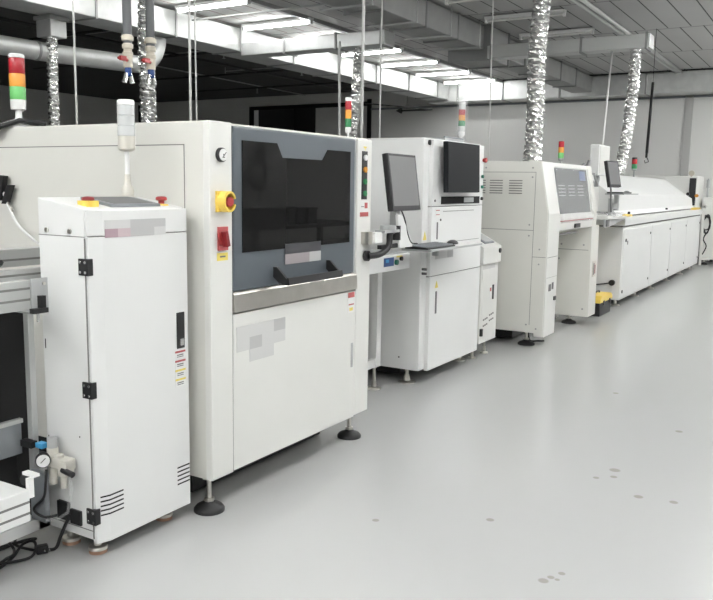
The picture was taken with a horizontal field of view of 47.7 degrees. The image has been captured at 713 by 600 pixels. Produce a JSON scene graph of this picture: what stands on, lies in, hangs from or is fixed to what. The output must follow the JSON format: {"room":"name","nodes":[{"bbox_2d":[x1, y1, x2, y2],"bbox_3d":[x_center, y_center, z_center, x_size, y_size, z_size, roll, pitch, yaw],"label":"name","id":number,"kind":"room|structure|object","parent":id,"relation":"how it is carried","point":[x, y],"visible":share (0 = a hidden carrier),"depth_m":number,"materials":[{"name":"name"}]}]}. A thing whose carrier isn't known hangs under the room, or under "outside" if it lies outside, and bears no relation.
{"room":"factory floor","nodes":[
{"label":"factory floor","id":0,"kind":"room"},
{"bbox_2d":[0,85,139,125],"bbox_3d":[-12.487,-2.892,15.440,0.200,3.780,24.000,6,9,31],"label":"wall","id":1,"kind":"structure","parent":0,"point":[91,110],"depth_m":22.36,"materials":[{"name":"paint"}]},
{"bbox_2d":[138,105,140,122],"bbox_3d":[-6.524,-5.115,24.888,0.020,1.700,0.500,6,9,31],"label":"trim","id":2,"kind":"structure","parent":1,"relation":"attached to","point":[139,106],"depth_m":24.61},
{"bbox_2d":[0,17,350,92],"bbox_3d":[-3.902,-4.223,14.583,4.750,0.164,10.700,6,9,31],"label":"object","id":3,"kind":"object","parent":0,"point":[69,33],"visible":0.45,"depth_m":15.08,"materials":[{"name":"grey paint"}]},
{"bbox_2d":[258,107,327,132],"bbox_3d":[-0.618,-3.769,22.893,9.000,3.780,2.100,6,9,31],"label":"wall","id":4,"kind":"structure","parent":0,"point":[301,119],"depth_m":24.23,"materials":[{"name":"black paint"}]},
{"bbox_2d":[0,257,712,599],"bbox_3d":[-1.604,0.181,8.828,25.700,0.100,23.300,6,9,31],"label":"floor","id":5,"kind":"structure","parent":0,"point":[576,463],"depth_m":3.65,"materials":[{"name":"grey concrete"}]},
{"bbox_2d":[0,246,49,545],"bbox_3d":[-1.627,0.430,2.723,0.966,1.130,1.650,6,9,31],"label":"conveyor","id":6,"kind":"object","parent":5,"relation":"on","point":[21,479],"visible":0.84,"depth_m":3.00,"materials":[{"name":"silver metal"}]},
{"bbox_2d":[0,514,70,568],"bbox_3d":[-1.418,0.891,2.927,0.694,0.162,0.262,-5,10,-37],"label":"power cable","id":7,"kind":"object","parent":5,"relation":"on","point":[38,549],"visible":0.89,"depth_m":3.04,"materials":[{"name":"black plastic"}]},
{"bbox_2d":[38,196,189,554],"bbox_3d":[-0.926,0.271,3.157,0.279,1.344,0.510,6,9,31],"label":"cabinet","id":8,"kind":"object","parent":5,"relation":"on","point":[115,325],"visible":0.98,"depth_m":3.00,"materials":[{"name":"white metal"}]},
{"bbox_2d":[20,436,75,488],"bbox_3d":[-1.130,0.599,2.968,0.256,0.182,0.094,6,9,31],"label":"air regulator","id":9,"kind":"object","parent":8,"relation":"attached to","point":[60,465],"visible":1,"depth_m":2.96,"materials":[{"name":"white plastic"}]},
{"bbox_2d":[33,469,57,517],"bbox_3d":[-1.155,0.714,2.976,0.096,0.191,0.027,2,8,4],"label":"air line","id":10,"kind":"object","parent":9,"relation":"hanging from","point":[46,470],"visible":1,"depth_m":2.98,"materials":[{"name":"black rubber"}]},
{"bbox_2d":[48,467,57,484],"bbox_3d":[-1.124,0.649,2.994,0.034,0.065,0.033,6,9,31],"label":"bowl","id":11,"kind":"object","parent":9,"relation":"on","point":[53,472],"depth_m":2.98,"materials":[{"name":"white plastic"}]},
{"bbox_2d":[59,476,67,488],"bbox_3d":[-1.077,0.661,2.967,0.030,0.060,0.029,6,9,31],"label":"bowl","id":12,"kind":"object","parent":9,"relation":"on","point":[63,481],"depth_m":2.96,"materials":[{"name":"white plastic"}]},
{"bbox_2d":[117,99,136,197],"bbox_3d":[-0.915,-0.597,3.214,0.080,0.391,0.080,6,9,31],"label":"tower","id":13,"kind":"object","parent":8,"relation":"on","point":[125,107],"visible":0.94,"depth_m":3.18,"materials":[{"name":"white plastic"}]},
{"bbox_2d":[118,136,135,151],"bbox_3d":[-0.914,-0.621,3.210,0.067,0.060,0.068,6,9,31],"label":"socket","id":14,"kind":"object","parent":13,"relation":"attached to","point":[125,143],"depth_m":3.18,"materials":[{"name":"white plastic"}]},
{"bbox_2d":[0,120,371,515],"bbox_3d":[-0.892,-0.033,4.228,1.664,1.645,1.342,6,9,31],"label":"machine","id":15,"kind":"object","parent":5,"relation":"on","point":[278,273],"visible":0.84,"depth_m":3.63,"materials":[{"name":"white paint"},{"name":"blue-grey paint"},{"name":"brushed steel"}]},
{"bbox_2d":[0,175,14,211],"bbox_3d":[-1.668,-0.505,3.836,0.117,0.174,0.028,6,9,31],"label":"gun","id":16,"kind":"object","parent":15,"relation":"hanging from","point":[8,190],"visible":1,"depth_m":3.82,"materials":[{"name":"black plastic"}]},
{"bbox_2d":[8,53,30,126],"bbox_3d":[-1.607,-0.991,3.829,0.100,0.342,0.100,6,9,31],"label":"tower","id":17,"kind":"object","parent":15,"relation":"on","point":[16,61],"visible":0.88,"depth_m":3.80,"materials":[{"name":"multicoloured plastic"}]},
{"bbox_2d":[10,99,25,109],"bbox_3d":[-1.608,-0.928,3.838,0.071,0.045,0.072,6,9,31],"label":"socket","id":18,"kind":"object","parent":17,"relation":"attached to","point":[16,104],"depth_m":3.81,"materials":[{"name":"white plastic"}]},
{"bbox_2d":[3,192,39,244],"bbox_3d":[-1.524,-0.517,3.638,0.073,0.494,0.755,-5,10,-38],"label":"air line","id":19,"kind":"object","parent":15,"relation":"attached to","point":[11,213],"visible":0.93,"depth_m":3.75,"materials":[{"name":"white plastic"}]},
{"bbox_2d":[0,118,45,129],"bbox_3d":[-1.668,-0.619,3.861,0.372,0.489,0.099,2,8,6],"label":"cable","id":20,"kind":"object","parent":15,"relation":"attached to","point":[18,120],"visible":0.97,"depth_m":3.79,"materials":[{"name":"black rubber"}]},
{"bbox_2d":[217,226,230,250],"bbox_3d":[-0.538,-0.250,3.300,0.038,0.097,0.067,6,9,31],"label":"switch","id":21,"kind":"object","parent":15,"relation":"attached to","point":[223,232],"depth_m":3.29,"materials":[{"name":"red plastic"}]},
{"bbox_2d":[232,126,354,291],"bbox_3d":[-0.237,-0.427,3.753,0.126,0.688,0.974,6,9,31],"label":"hood","id":22,"kind":"object","parent":15,"relation":"attached to","point":[294,191],"depth_m":3.69,"materials":[{"name":"black plastic"}]},
{"bbox_2d":[345,97,351,136],"bbox_3d":[-0.044,-0.967,4.284,0.034,0.213,0.034,6,9,31],"label":"tower","id":23,"kind":"object","parent":15,"relation":"on","point":[348,100],"visible":1,"depth_m":4.27,"materials":[{"name":"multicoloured plastic"}]},
{"bbox_2d":[345,127,350,132],"bbox_3d":[-0.045,-0.904,4.293,0.034,0.030,0.034,6,9,31],"label":"socket","id":24,"kind":"object","parent":23,"relation":"attached to","point":[347,129],"depth_m":4.28,"materials":[{"name":"white plastic"}]},
{"bbox_2d":[361,211,417,260],"bbox_3d":[0.195,-0.398,4.453,0.095,0.343,0.506,6,9,31],"label":"monitor arm","id":25,"kind":"object","parent":15,"relation":"attached to","point":[397,230],"visible":0.97,"depth_m":4.40,"materials":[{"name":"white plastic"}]},
{"bbox_2d":[382,153,420,211],"bbox_3d":[0.247,-0.660,4.542,0.096,0.315,0.355,5,9,29],"label":"computer monitor","id":26,"kind":"object","parent":25,"relation":"attached to","point":[400,171],"visible":1,"depth_m":4.49,"materials":[{"name":"black plastic"}]},
{"bbox_2d":[367,249,409,389],"bbox_3d":[-0.052,0.195,5.139,0.355,0.962,1.030,6,9,31],"label":"conveyor","id":27,"kind":"object","parent":5,"relation":"on","point":[393,260],"visible":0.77,"depth_m":5.49,"materials":[{"name":"white metal"}]},
{"bbox_2d":[365,137,486,383],"bbox_3d":[0.320,-0.342,6.242,1.038,1.725,1.054,6,9,31],"label":"machine","id":28,"kind":"object","parent":5,"relation":"on","point":[429,311],"visible":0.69,"depth_m":5.72,"materials":[{"name":"white paint"}]},
{"bbox_2d":[402,241,481,255],"bbox_3d":[0.597,-0.336,5.528,0.220,0.083,0.840,6,9,31],"label":"shelf","id":29,"kind":"object","parent":28,"relation":"attached to","point":[461,244],"visible":0.7,"depth_m":5.50,"materials":[{"name":"white metal"}]},
{"bbox_2d":[405,242,454,249],"bbox_3d":[0.489,-0.359,5.319,0.165,0.024,0.420,6,9,31],"label":"keyboard","id":30,"kind":"object","parent":29,"relation":"on","point":[430,245],"visible":0.99,"depth_m":5.24,"materials":[{"name":"black plastic"}]},
{"bbox_2d":[447,240,457,244],"bbox_3d":[0.668,-0.404,5.617,0.068,0.030,0.129,6,9,31],"label":"computer mouse","id":31,"kind":"object","parent":29,"relation":"on","point":[453,242],"visible":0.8,"depth_m":5.58,"materials":[{"name":"black plastic"}]},
{"bbox_2d":[433,136,463,141],"bbox_3d":[0.626,-1.182,5.956,0.210,0.031,0.330,6,9,31],"label":"tray","id":32,"kind":"object","parent":28,"relation":"on","point":[445,137],"visible":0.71,"depth_m":5.86,"materials":[{"name":"grey paint"}]},
{"bbox_2d":[443,141,479,192],"bbox_3d":[0.750,-0.950,5.806,0.073,0.351,0.565,6,9,31],"label":"computer monitor","id":33,"kind":"object","parent":28,"relation":"attached to","point":[461,161],"visible":1,"depth_m":5.74,"materials":[{"name":"black plastic"}]},
{"bbox_2d":[458,101,465,142],"bbox_3d":[0.821,-1.380,6.300,0.064,0.330,0.065,6,9,31],"label":"signal light","id":34,"kind":"object","parent":28,"relation":"on","point":[462,104],"visible":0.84,"depth_m":6.28,"materials":[{"name":"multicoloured plastic"}]},
{"bbox_2d":[458,131,464,136],"bbox_3d":[0.820,-1.296,6.312,0.052,0.040,0.052,6,9,31],"label":"socket","id":35,"kind":"object","parent":34,"relation":"attached to","point":[460,133],"depth_m":6.29,"materials":[{"name":"white plastic"}]},
{"bbox_2d":[468,233,501,358],"bbox_3d":[0.782,-0.062,6.829,0.780,1.020,0.380,6,9,31],"label":"base cabinet","id":36,"kind":"object","parent":5,"relation":"on","point":[490,250],"visible":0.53,"depth_m":6.62,"materials":[{"name":"white metal"}]},
{"bbox_2d":[481,161,598,345],"bbox_3d":[1.309,-0.555,8.163,1.842,1.635,1.719,6,9,31],"label":"machine","id":37,"kind":"object","parent":5,"relation":"on","point":[541,215],"visible":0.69,"depth_m":7.17,"materials":[{"name":"beige paint"}]},
{"bbox_2d":[528,333,543,341],"bbox_3d":[1.648,0.318,7.415,0.163,0.134,0.031,1,8,-1],"label":"cable","id":38,"kind":"object","parent":37,"relation":"hanging from","point":[528,333],"visible":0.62,"depth_m":7.41,"materials":[{"name":"black rubber"}]},
{"bbox_2d":[558,141,563,162],"bbox_3d":[1.996,-1.436,7.875,0.054,0.222,0.054,6,9,31],"label":"tower","id":39,"kind":"object","parent":37,"relation":"on","point":[561,143],"visible":0.99,"depth_m":7.85,"materials":[{"name":"multicoloured plastic"}]},
{"bbox_2d":[553,163,592,231],"bbox_3d":[1.667,-1.013,7.908,1.036,0.645,1.120,6,9,31],"label":"hood","id":40,"kind":"object","parent":37,"relation":"attached to","point":[572,182],"depth_m":7.66,"materials":[{"name":"grey paint"}]},
{"bbox_2d":[592,261,595,276],"bbox_3d":[2.454,-0.322,8.340,0.008,0.160,0.110,6,9,31],"label":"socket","id":41,"kind":"object","parent":37,"relation":"attached to","point":[593,262],"depth_m":8.33,"materials":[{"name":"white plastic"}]},
{"bbox_2d":[555,187,631,316],"bbox_3d":[2.614,-0.556,9.073,0.650,1.420,1.167,6,9,31],"label":"conveyor","id":42,"kind":"object","parent":5,"relation":"on","point":[608,221],"visible":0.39,"depth_m":8.71,"materials":[{"name":"white metal"}]},
{"bbox_2d":[582,144,609,186],"bbox_3d":[2.602,-1.313,8.960,0.116,0.830,1.200,6,9,31],"label":"control box","id":43,"kind":"object","parent":42,"relation":"on","point":[599,153],"visible":0.55,"depth_m":9.05,"materials":[{"name":"white paint"}]},
{"bbox_2d":[607,187,618,215],"bbox_3d":[2.748,-1.047,8.646,0.060,0.338,0.443,6,9,31],"label":"monitor arm","id":44,"kind":"object","parent":42,"relation":"attached to","point":[613,204],"visible":0.87,"depth_m":8.59,"materials":[{"name":"grey paint"}]},
{"bbox_2d":[604,161,620,187],"bbox_3d":[2.672,-1.316,8.440,0.235,0.275,0.106,-7,11,-45],"label":"computer monitor","id":45,"kind":"object","parent":44,"relation":"attached to","point":[611,167],"visible":1,"depth_m":8.40,"materials":[{"name":"black plastic"}]},
{"bbox_2d":[605,192,637,194],"bbox_3d":[2.930,-1.176,8.903,0.200,0.030,0.690,6,9,31],"label":"shelf","id":46,"kind":"object","parent":44,"relation":"attached to","point":[607,193],"visible":0.96,"depth_m":8.62,"materials":[{"name":"grey metal"}]},
{"bbox_2d":[591,290,612,316],"bbox_3d":[2.716,0.023,9.151,0.247,0.255,0.540,6,9,31],"label":"toolbox","id":47,"kind":"object","parent":5,"relation":"on","point":[603,299],"visible":0.59,"depth_m":9.00,"materials":[{"name":"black plastic"}]},
{"bbox_2d":[592,175,701,305],"bbox_3d":[4.085,-1.081,12.278,1.320,1.600,5.968,6,9,31],"label":"oven","id":48,"kind":"object","parent":5,"relation":"on","point":[660,240],"visible":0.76,"depth_m":10.76,"materials":[{"name":"paint"}]},
{"bbox_2d":[631,157,637,176],"bbox_3d":[4.228,-2.019,12.283,0.080,0.300,0.080,6,9,31],"label":"tower","id":49,"kind":"object","parent":48,"relation":"on","point":[634,159],"visible":0.99,"depth_m":12.25,"materials":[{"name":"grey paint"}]},
{"bbox_2d":[592,175,692,215],"bbox_3d":[4.065,-1.611,12.224,1.210,0.536,5.800,6,9,31],"label":"hood","id":50,"kind":"object","parent":48,"relation":"attached to","point":[655,196],"depth_m":11.31,"materials":[{"name":"white plastic"}]},
{"bbox_2d":[635,171,703,250],"bbox_3d":[5.931,-1.598,15.544,1.270,1.760,0.920,6,9,31],"label":"housing","id":51,"kind":"object","parent":5,"relation":"on","point":[691,186],"visible":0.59,"depth_m":15.00,"materials":[{"name":"white paint"}]},
{"bbox_2d":[698,179,712,264],"bbox_3d":[7.051,-1.496,15.448,0.705,1.620,1.150,6,9,31],"label":"unloader","id":52,"kind":"object","parent":5,"relation":"on","point":[707,255],"visible":1,"depth_m":15.25,"materials":[{"name":"white paint"}]},
{"bbox_2d":[702,214,710,254],"bbox_3d":[6.569,-1.233,15.193,0.163,0.765,0.044,6,9,31],"label":"cable bundle","id":53,"kind":"object","parent":52,"relation":"hanging from","point":[707,215],"visible":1,"depth_m":15.15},
{"bbox_2d":[0,0,712,102],"bbox_3d":[-1.544,-3.660,8.281,25.700,0.100,23.300,6,9,31],"label":"ceiling","id":54,"kind":"structure","parent":0,"point":[684,35],"depth_m":13.90,"materials":[{"name":"grey metal"}]},
{"bbox_2d":[72,0,77,124],"bbox_3d":[-1.627,-1.786,4.624,0.012,2.580,0.012,6,9,31],"label":"hanging rod","id":55,"kind":"object","parent":54,"relation":"hanging from","point":[73,15],"visible":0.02,"depth_m":4.68,"materials":[{"name":"silver metal"}]},
{"bbox_2d":[117,0,134,83],"bbox_3d":[-1.156,-2.038,3.976,0.060,1.884,0.126,2,8,5],"label":"pipe","id":56,"kind":"object","parent":54,"relation":"hanging from","point":[127,38],"visible":1,"depth_m":4.08,"materials":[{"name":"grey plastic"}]},
{"bbox_2d":[122,72,127,82],"bbox_3d":[-1.178,-1.133,4.114,0.026,0.053,0.035,6,9,31],"label":"outlet","id":57,"kind":"object","parent":56,"relation":"attached to","point":[125,78],"depth_m":4.11,"materials":[{"name":"silver metal"}]},
{"bbox_2d":[129,75,134,83],"bbox_3d":[-1.157,-1.138,4.149,0.026,0.053,0.035,6,9,31],"label":"outlet","id":58,"kind":"object","parent":56,"relation":"attached to","point":[131,79],"depth_m":4.14,"materials":[{"name":"silver metal"}]},
{"bbox_2d":[137,0,156,122],"bbox_3d":[-2.067,-1.683,8.033,0.190,3.769,0.189,-4,9,-29],"label":"hose","id":59,"kind":"object","parent":54,"relation":"hanging from","point":[147,97],"visible":0.26,"depth_m":7.90,"materials":[{"name":"metal"}]},
{"bbox_2d":[141,0,156,84],"bbox_3d":[-1.073,-2.061,4.111,0.060,1.874,0.126,2,8,5],"label":"pipe","id":60,"kind":"object","parent":54,"relation":"hanging from","point":[150,41],"visible":1,"depth_m":4.22,"materials":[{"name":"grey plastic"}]},
{"bbox_2d":[145,74,150,84],"bbox_3d":[-1.096,-1.161,4.249,0.026,0.053,0.035,6,9,31],"label":"outlet","id":61,"kind":"object","parent":60,"relation":"attached to","point":[148,80],"depth_m":4.24,"materials":[{"name":"silver metal"}]},
{"bbox_2d":[151,75,156,84],"bbox_3d":[-1.075,-1.166,4.284,0.026,0.053,0.035,6,9,31],"label":"outlet","id":62,"kind":"object","parent":60,"relation":"attached to","point":[153,78],"depth_m":4.27,"materials":[{"name":"silver metal"}]},
{"bbox_2d":[164,51,203,54],"bbox_3d":[-3.054,-4.452,14.450,1.920,0.120,0.024,6,9,31],"label":"conduit","id":63,"kind":"object","parent":54,"relation":"attached to","point":[191,51],"visible":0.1,"depth_m":14.44,"materials":[{"name":"black metal"}]},
{"bbox_2d":[188,0,191,120],"bbox_3d":[-1.040,-1.833,5.015,0.016,2.580,0.016,6,9,31],"label":"hanging rod","id":64,"kind":"object","parent":54,"relation":"hanging from","point":[189,10],"visible":0.47,"depth_m":5.05,"materials":[{"name":"silver metal"}]},
{"bbox_2d":[194,0,196,120],"bbox_3d":[-1.014,-1.838,5.058,0.010,2.580,0.030,6,9,31],"label":"hanging rod","id":65,"kind":"object","parent":54,"relation":"hanging from","point":[194,0],"visible":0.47,"depth_m":5.10,"materials":[{"name":"silver metal"}]},
{"bbox_2d":[175,0,250,12],"bbox_3d":[-1.902,-3.889,10.646,1.240,0.085,0.110,6,9,31],"label":"ceiling light","id":66,"kind":"object","parent":54,"relation":"attached to","point":[216,3],"visible":1,"depth_m":10.63,"materials":[{"name":"white plastic"}]},
{"bbox_2d":[0,0,448,100],"bbox_3d":[-1.469,-4.121,13.367,0.575,0.370,13.120,6,9,31],"label":"ventilation duct","id":67,"kind":"object","parent":54,"relation":"hanging from","point":[213,37],"visible":0.84,"depth_m":12.02,"materials":[{"name":"silver metal"}]},
{"bbox_2d":[33,14,68,39],"bbox_3d":[-3.767,-3.364,9.964,0.310,0.250,0.280,6,9,31],"label":"duct","id":68,"kind":"object","parent":67,"relation":"attached to","point":[47,25],"visible":0.92,"depth_m":9.88,"materials":[{"name":"silver metal"}]},
{"bbox_2d":[46,37,59,125],"bbox_3d":[-3.799,-1.699,10.188,0.152,3.138,0.171,2,8,5],"label":"hose","id":69,"kind":"object","parent":68,"relation":"hanging from","point":[52,68],"visible":0.38,"depth_m":10.00,"materials":[{"name":"metal"}]},
{"bbox_2d":[0,35,165,72],"bbox_3d":[-3.509,-3.286,10.441,0.336,0.533,2.498,8,11,40],"label":"duct","id":70,"kind":"object","parent":67,"relation":"attached to","point":[35,50],"visible":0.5,"depth_m":10.28,"materials":[{"name":"silver metal"}]},
{"bbox_2d":[241,28,394,58],"bbox_3d":[-0.617,-3.745,11.851,2.520,0.230,0.340,6,9,31],"label":"duct","id":71,"kind":"object","parent":67,"relation":"attached to","point":[295,47],"visible":0.96,"depth_m":11.70,"materials":[{"name":"silver metal"}]},
{"bbox_2d":[338,41,340,135],"bbox_3d":[-0.238,-2.382,11.226,0.036,2.341,0.076,6,9,31],"label":"hanging rod","id":72,"kind":"object","parent":71,"relation":"hanging from","point":[339,42],"visible":0.65,"depth_m":11.13,"materials":[{"name":"grey metal"}]},
{"bbox_2d":[346,47,364,137],"bbox_3d":[-0.059,-1.940,11.616,0.226,3.328,0.363,6,9,31],"label":"hose","id":73,"kind":"object","parent":71,"relation":"hanging from","point":[356,75],"visible":0.32,"depth_m":11.47,"materials":[{"name":"metal"}]},
{"bbox_2d":[156,66,304,95],"bbox_3d":[-2.970,-5.074,18.614,0.028,0.024,6.707,5,9,28],"label":"conduit","id":74,"kind":"object","parent":54,"relation":"attached to","point":[156,66],"visible":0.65,"depth_m":18.67,"materials":[{"name":"black metal"}]},
{"bbox_2d":[225,67,276,72],"bbox_3d":[-1.920,-4.700,16.318,1.920,0.120,0.024,6,9,31],"label":"conduit","id":75,"kind":"object","parent":54,"relation":"attached to","point":[225,67],"visible":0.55,"depth_m":16.40,"materials":[{"name":"black metal"}]},
{"bbox_2d":[192,3,327,20],"bbox_3d":[-1.242,-3.885,10.717,2.500,0.132,0.028,6,9,31],"label":"pipe","id":76,"kind":"object","parent":54,"relation":"attached to","point":[322,4],"visible":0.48,"depth_m":10.72,"materials":[{"name":"white metal"}]},
{"bbox_2d":[241,17,313,30],"bbox_3d":[-1.170,-4.049,11.852,1.240,0.085,0.110,6,9,31],"label":"ceiling light","id":77,"kind":"object","parent":54,"relation":"attached to","point":[295,21],"visible":1,"depth_m":11.83,"materials":[{"name":"white plastic"}]},
{"bbox_2d":[360,0,364,137],"bbox_3d":[0.056,-2.185,6.899,0.028,2.380,0.038,6,9,31],"label":"hanging rod","id":78,"kind":"object","parent":54,"relation":"hanging from","point":[363,1],"visible":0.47,"depth_m":6.92,"materials":[{"name":"white metal"}]},
{"bbox_2d":[341,47,403,56],"bbox_3d":[0.264,-4.364,14.213,1.240,0.085,0.110,6,9,31],"label":"ceiling light","id":79,"kind":"object","parent":54,"relation":"attached to","point":[384,50],"visible":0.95,"depth_m":14.14,"materials":[{"name":"white plastic"}]},
{"bbox_2d":[379,0,382,137],"bbox_3d":[0.251,-2.159,8.509,0.018,2.880,0.018,6,9,31],"label":"hanging rod","id":80,"kind":"object","parent":54,"relation":"hanging from","point":[381,0],"visible":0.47,"depth_m":8.46,"materials":[{"name":"white metal"}]},
{"bbox_2d":[364,103,432,113],"bbox_3d":[0.852,-4.547,17.696,0.953,0.727,1.975,6,9,31],"label":"pipe","id":81,"kind":"object","parent":54,"relation":"hanging from","point":[399,110],"visible":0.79,"depth_m":18.18,"materials":[{"name":"metal"}]},
{"bbox_2d":[382,59,439,67],"bbox_3d":[1.011,-4.527,15.445,1.240,0.085,0.110,6,9,31],"label":"ceiling light","id":82,"kind":"object","parent":54,"relation":"attached to","point":[426,61],"visible":0.81,"depth_m":15.41,"materials":[{"name":"white plastic"}]},
{"bbox_2d":[415,69,470,76],"bbox_3d":[1.785,-4.697,16.718,1.240,0.085,0.110,6,9,31],"label":"ceiling light","id":83,"kind":"object","parent":54,"relation":"attached to","point":[448,72],"visible":0.97,"depth_m":16.70,"materials":[{"name":"white plastic"}]},
{"bbox_2d":[317,0,591,92],"bbox_3d":[1.807,-3.868,12.306,0.710,0.520,11.640,6,9,31],"label":"ventilation duct","id":84,"kind":"object","parent":54,"relation":"hanging from","point":[466,41],"visible":0.89,"depth_m":11.22,"materials":[{"name":"grey metal"}]},
{"bbox_2d":[487,31,653,61],"bbox_3d":[2.966,-3.555,11.373,2.300,0.220,0.300,6,9,31],"label":"duct","id":85,"kind":"object","parent":84,"relation":"attached to","point":[621,43],"visible":0.99,"depth_m":11.17,"materials":[{"name":"silver metal"}]},
{"bbox_2d":[602,51,612,144],"bbox_3d":[3.160,-2.578,10.154,0.024,1.415,2.158,4,9,18],"label":"cord","id":86,"kind":"object","parent":85,"relation":"hanging from","point":[606,106],"visible":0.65,"depth_m":10.05,"materials":[{"name":"white plastic"}]},
{"bbox_2d":[616,49,641,173],"bbox_3d":[3.704,-2.565,11.026,0.275,1.668,0.172,2,8,6],"label":"hose","id":87,"kind":"object","parent":85,"relation":"hanging from","point":[634,68],"visible":0.96,"depth_m":10.96,"materials":[{"name":"metal"}]},
{"bbox_2d":[445,0,479,5],"bbox_3d":[1.620,-3.733,9.941,1.140,0.085,0.110,6,9,31],"label":"ceiling light","id":88,"kind":"object","parent":54,"relation":"attached to","point":[447,2],"visible":1,"depth_m":10.16,"materials":[{"name":"white plastic"}]},
{"bbox_2d":[443,77,496,84],"bbox_3d":[2.507,-4.855,17.907,1.240,0.085,0.110,6,9,31],"label":"ceiling light","id":89,"kind":"object","parent":54,"relation":"attached to","point":[476,80],"visible":1,"depth_m":17.89,"materials":[{"name":"white plastic"}]},
{"bbox_2d":[488,0,493,160],"bbox_3d":[1.538,-2.348,9.269,0.016,2.680,0.076,6,9,31],"label":"hanging rod","id":90,"kind":"object","parent":54,"relation":"hanging from","point":[493,0],"visible":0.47,"depth_m":9.23,"materials":[{"name":"white metal"}]},
{"bbox_2d":[484,12,531,23],"bbox_3d":[2.051,-3.871,10.953,0.809,0.085,0.451,6,9,31],"label":"ceiling light","id":91,"kind":"object","parent":54,"relation":"attached to","point":[488,19],"depth_m":11.15,"materials":[{"name":"white plastic"}]},
{"bbox_2d":[519,33,529,39],"bbox_3d":[2.546,-4.049,12.259,0.302,0.085,0.474,6,9,31],"label":"ceiling light","id":92,"kind":"object","parent":54,"relation":"attached to","point":[523,35],"depth_m":12.50,"materials":[{"name":"white plastic"}]},
{"bbox_2d":[523,0,550,160],"bbox_3d":[1.925,-2.494,8.562,0.228,2.190,0.570,4,9,19],"label":"hose","id":93,"kind":"object","parent":54,"relation":"hanging from","point":[538,39],"visible":0.94,"depth_m":8.46,"materials":[{"name":"metal"}]},
{"bbox_2d":[549,9,566,16],"bbox_3d":[2.649,-3.813,10.609,0.315,0.085,0.474,6,9,31],"label":"ceiling light","id":94,"kind":"object","parent":54,"relation":"attached to","point":[556,12],"depth_m":10.80,"materials":[{"name":"white plastic"}]},
{"bbox_2d":[428,70,712,104],"bbox_3d":[7.260,-4.358,16.088,12.680,0.440,0.600,6,9,31],"label":"ventilation duct","id":95,"kind":"object","parent":54,"relation":"hanging from","point":[698,81],"visible":0.59,"depth_m":17.10,"materials":[{"name":"silver metal"}]},
{"bbox_2d":[547,27,594,36],"bbox_3d":[3.149,-3.988,11.892,0.791,0.085,0.469,6,9,31],"label":"ceiling light","id":96,"kind":"object","parent":54,"relation":"attached to","point":[561,32],"depth_m":12.12,"materials":[{"name":"white plastic"}]},
{"bbox_2d":[503,68,712,80],"bbox_3d":[7.104,-4.538,15.794,12.680,0.015,0.060,6,9,31],"label":"trim","id":97,"kind":"structure","parent":54,"relation":"attached to","point":[702,68],"depth_m":16.50,"materials":[{"name":"grey metal"}]},
{"bbox_2d":[571,0,677,73],"bbox_3d":[4.231,-4.100,12.604,0.060,0.060,9.700,6,9,31],"label":"conduit","id":98,"kind":"object","parent":54,"relation":"attached to","point":[577,2],"visible":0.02,"depth_m":11.59,"materials":[{"name":"silver metal"}]},
{"bbox_2d":[579,0,682,72],"bbox_3d":[4.308,-4.092,12.559,0.060,0.060,9.700,6,9,31],"label":"conduit","id":99,"kind":"object","parent":54,"relation":"attached to","point":[587,3],"visible":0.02,"depth_m":11.58,"materials":[{"name":"silver metal"}]},
{"bbox_2d":[644,29,656,162],"bbox_3d":[4.451,-3.071,12.199,0.079,1.987,0.050,6,9,31],"label":"hose","id":100,"kind":"object","parent":54,"relation":"hanging from","point":[652,83],"visible":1,"depth_m":12.22,"materials":[{"name":"black rubber"}]},
{"bbox_2d":[156,90,712,251],"bbox_3d":[4.475,-3.065,18.517,25.700,3.780,0.240,6,9,31],"label":"wall","id":101,"kind":"structure","parent":0,"point":[579,125],"depth_m":18.29,"materials":[{"name":"paint"}]},
{"bbox_2d":[249,99,371,137],"bbox_3d":[-1.336,-3.533,21.871,3.950,3.580,0.030,6,9,31],"label":"door frame","id":102,"kind":"structure","parent":101,"relation":"in","point":[251,109],"depth_m":21.59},
{"bbox_2d":[315,106,366,137],"bbox_3d":[-0.382,-3.375,21.431,1.680,3.420,0.070,6,9,31],"label":"door","id":103,"kind":"structure","parent":101,"relation":"in","point":[326,118],"depth_m":21.36,"materials":[{"name":"paint"}]},
{"bbox_2d":[242,0,503,82],"bbox_3d":[-2.389,-3.668,8.793,0.070,0.055,23.300,6,9,31],"label":"trim","id":104,"kind":"structure","parent":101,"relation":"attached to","point":[261,3],"depth_m":12.29,"materials":[{"name":"white metal"}]},
{"bbox_2d":[371,95,712,109],"bbox_3d":[7.915,-4.124,16.169,17.600,0.045,0.040,6,9,31],"label":"trim","id":105,"kind":"structure","parent":101,"relation":"attached to","point":[694,96],"depth_m":18.15,"materials":[{"name":"grey paint"}]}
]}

